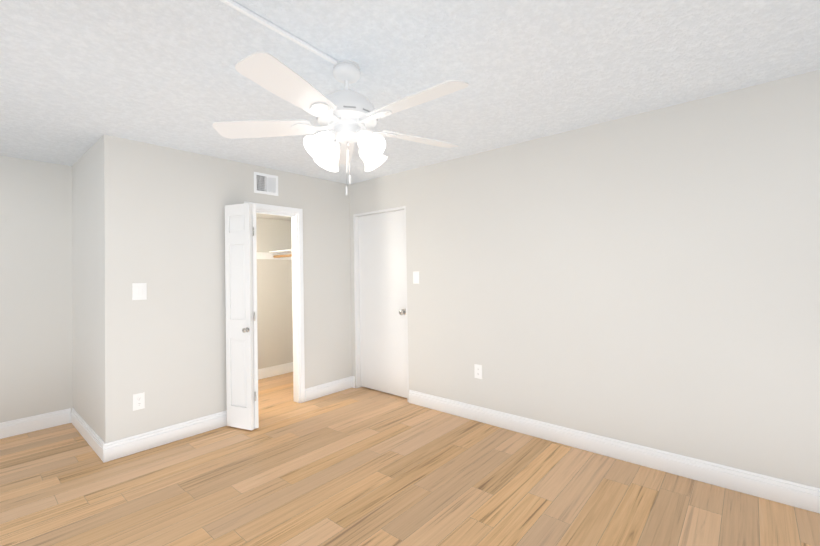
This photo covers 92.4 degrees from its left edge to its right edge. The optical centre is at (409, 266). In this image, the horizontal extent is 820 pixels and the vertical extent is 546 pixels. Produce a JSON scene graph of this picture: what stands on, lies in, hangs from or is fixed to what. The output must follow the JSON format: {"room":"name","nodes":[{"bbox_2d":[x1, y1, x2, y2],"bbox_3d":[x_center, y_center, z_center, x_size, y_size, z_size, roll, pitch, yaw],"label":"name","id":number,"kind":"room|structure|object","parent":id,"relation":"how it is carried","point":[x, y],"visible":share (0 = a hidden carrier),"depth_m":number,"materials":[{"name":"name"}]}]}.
{"room":"empty bedroom","nodes":[
{"label":"empty bedroom","id":0,"kind":"room"},
{"bbox_2d":[72,138,101,438],"bbox_3d":[-2.755,0.243,3.415,1.150,2.440,0.100,-2,-1,41],"label":"wall","id":1,"kind":"structure","parent":0,"point":[87,286],"depth_m":3.32,"materials":[{"name":"beige paint"}]},
{"bbox_2d":[68,408,111,462],"bbox_3d":[-2.719,1.394,3.304,1.236,0.132,0.016,-2,-1,41],"label":"baseboard","id":2,"kind":"structure","parent":1,"relation":"attached to","point":[95,442],"depth_m":3.19,"materials":[{"name":"white paint"}]},
{"bbox_2d":[0,156,292,422],"bbox_3d":[-3.004,0.259,4.081,0.100,2.440,4.200,-2,-1,41],"label":"wall","id":3,"kind":"structure","parent":0,"point":[36,330],"depth_m":3.61,"materials":[{"name":"beige paint"}]},
{"bbox_2d":[0,409,67,438],"bbox_3d":[-3.713,1.408,3.132,0.013,0.132,1.577,-2,-1,41],"label":"baseboard","id":4,"kind":"structure","parent":3,"relation":"attached to","point":[52,419],"depth_m":3.52,"materials":[{"name":"white paint"}]},
{"bbox_2d":[257,249,291,259],"bbox_3d":[-1.422,-0.059,4.984,1.118,0.319,0.558,-2,-1,41],"label":"shelf","id":5,"kind":"object","parent":3,"relation":"attached to","point":[283,254],"visible":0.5,"depth_m":5.25,"materials":[{"name":"white paint"}]},
{"bbox_2d":[258,362,291,379],"bbox_3d":[-2.379,1.410,4.669,0.016,0.132,2.287,-2,-1,41],"label":"baseboard","id":6,"kind":"structure","parent":3,"relation":"attached to","point":[281,369],"depth_m":5.30,"materials":[{"name":"white paint"}]},
{"bbox_2d":[101,134,351,442],"bbox_3d":[-1.500,0.230,3.908,0.100,2.440,2.490,-2,-1,41],"label":"wall","id":7,"kind":"structure","parent":0,"point":[163,238],"depth_m":3.34,"materials":[{"name":"beige paint"}]},
{"bbox_2d":[133,392,144,410],"bbox_3d":[-2.123,1.057,3.078,0.008,0.125,0.078,-2,-1,41],"label":"outlet","id":8,"kind":"object","parent":7,"relation":"attached to","point":[138,401],"visible":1,"depth_m":3.08,"materials":[{"name":"plastic"}]},
{"bbox_2d":[132,283,146,299],"bbox_3d":[-2.129,0.197,3.097,0.013,0.132,0.095,-2,-1,41],"label":"light switch","id":9,"kind":"object","parent":7,"relation":"attached to","point":[139,291],"visible":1,"depth_m":3.10,"materials":[{"name":"plastic"}]},
{"bbox_2d":[108,410,226,459],"bbox_3d":[-1.899,1.380,3.319,0.016,0.132,1.055,-2,-1,41],"label":"baseboard","id":10,"kind":"structure","parent":7,"relation":"attached to","point":[134,444],"depth_m":3.20,"materials":[{"name":"white paint"}]},
{"bbox_2d":[225,203,258,429],"bbox_3d":[-1.473,0.438,3.568,0.308,1.988,0.274,-2,-1,41],"label":"bifold closet door","id":11,"kind":"structure","parent":7,"relation":"in","point":[241,316],"depth_m":3.49,"materials":[{"name":"white paint"}]},
{"bbox_2d":[254,172,277,195],"bbox_3d":[-1.438,-0.824,3.936,0.013,0.205,0.260,-2,-1,41],"label":"air vent","id":12,"kind":"object","parent":7,"relation":"in","point":[267,184],"visible":1,"depth_m":3.93,"materials":[{"name":"white metal"}]},
{"bbox_2d":[244,202,304,402],"bbox_3d":[-1.401,0.416,4.019,0.136,2.068,0.644,-2,-1,41],"label":"trim","id":13,"kind":"structure","parent":7,"relation":"attached to","point":[295,215],"depth_m":4.19,"materials":[{"name":"white paint"}]},
{"bbox_2d":[305,376,354,401],"bbox_3d":[-0.896,1.381,4.456,0.037,0.132,0.667,-2,-1,41],"label":"baseboard","id":14,"kind":"structure","parent":7,"relation":"attached to","point":[318,391],"depth_m":4.45,"materials":[{"name":"white paint"}]},
{"bbox_2d":[256,213,290,220],"bbox_3d":[-1.990,-0.815,4.335,1.150,0.320,2.290,-2,-1,41],"label":"ceiling","id":15,"kind":"structure","parent":0,"point":[274,217],"depth_m":5.17,"materials":[{"name":"beige paint"}]},
{"bbox_2d":[0,372,819,545],"bbox_3d":[-0.508,1.450,1.915,6.650,0.100,4.200,-2,-1,41],"label":"floor","id":16,"kind":"structure","parent":0,"point":[362,466],"depth_m":2.45,"materials":[{"name":"brown wood"}]},
{"bbox_2d":[0,0,819,184],"bbox_3d":[-0.552,-1.089,1.957,6.650,0.100,4.200,-2,-1,41],"label":"ceiling","id":17,"kind":"structure","parent":0,"point":[79,79],"depth_m":2.04,"materials":[{"name":"paint"}]},
{"bbox_2d":[220,0,336,63],"bbox_3d":[-1.005,-1.036,1.137,0.022,0.016,2.127,-2,-1,36],"label":"cable","id":18,"kind":"object","parent":17,"relation":"attached to","point":[254,16],"visible":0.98,"depth_m":1.71,"materials":[{"name":"white paint"}]},
{"bbox_2d":[213,51,468,194],"bbox_3d":[-0.283,-0.706,2.011,1.302,0.675,1.354,-2,-1,41],"label":"ceiling fan light","id":19,"kind":"object","parent":17,"relation":"hanging from","point":[347,118],"visible":1,"depth_m":1.93,"materials":[{"name":"white metal"}]},
{"bbox_2d":[349,70,819,487],"bbox_3d":[0.860,0.181,3.464,6.550,2.440,0.130,-2,-1,41],"label":"wall","id":20,"kind":"structure","parent":0,"point":[650,279],"depth_m":2.73,"materials":[{"name":"beige paint"}]},
{"bbox_2d":[353,206,408,401],"bbox_3d":[-0.313,0.403,4.461,0.840,2.070,0.099,-2,-1,41],"label":"door frame","id":21,"kind":"structure","parent":20,"relation":"attached to","point":[357,299],"depth_m":4.69,"materials":[{"name":"white paint"}]},
{"bbox_2d":[358,210,406,397],"bbox_3d":[-0.321,0.409,4.456,0.794,2.033,0.113,-2,-1,41],"label":"entry door","id":22,"kind":"structure","parent":20,"relation":"in","point":[383,343],"depth_m":4.46,"materials":[{"name":"white paint"}]},
{"bbox_2d":[413,271,418,283],"bbox_3d":[0.060,0.115,4.063,0.078,0.125,0.013,-2,-1,41],"label":"light switch","id":23,"kind":"object","parent":20,"relation":"attached to","point":[416,277],"visible":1,"depth_m":4.06,"materials":[{"name":"plastic"}]},
{"bbox_2d":[474,364,481,378],"bbox_3d":[0.621,0.957,3.579,0.078,0.125,0.008,-2,-1,41],"label":"outlet","id":24,"kind":"object","parent":20,"relation":"attached to","point":[478,371],"visible":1,"depth_m":3.58,"materials":[{"name":"plastic"}]},
{"bbox_2d":[409,390,819,513],"bbox_3d":[1.611,1.308,2.715,4.285,0.132,0.013,-2,-1,41],"label":"baseboard","id":25,"kind":"structure","parent":20,"relation":"attached to","point":[797,495],"depth_m":2.70,"materials":[{"name":"white paint"}]}
]}

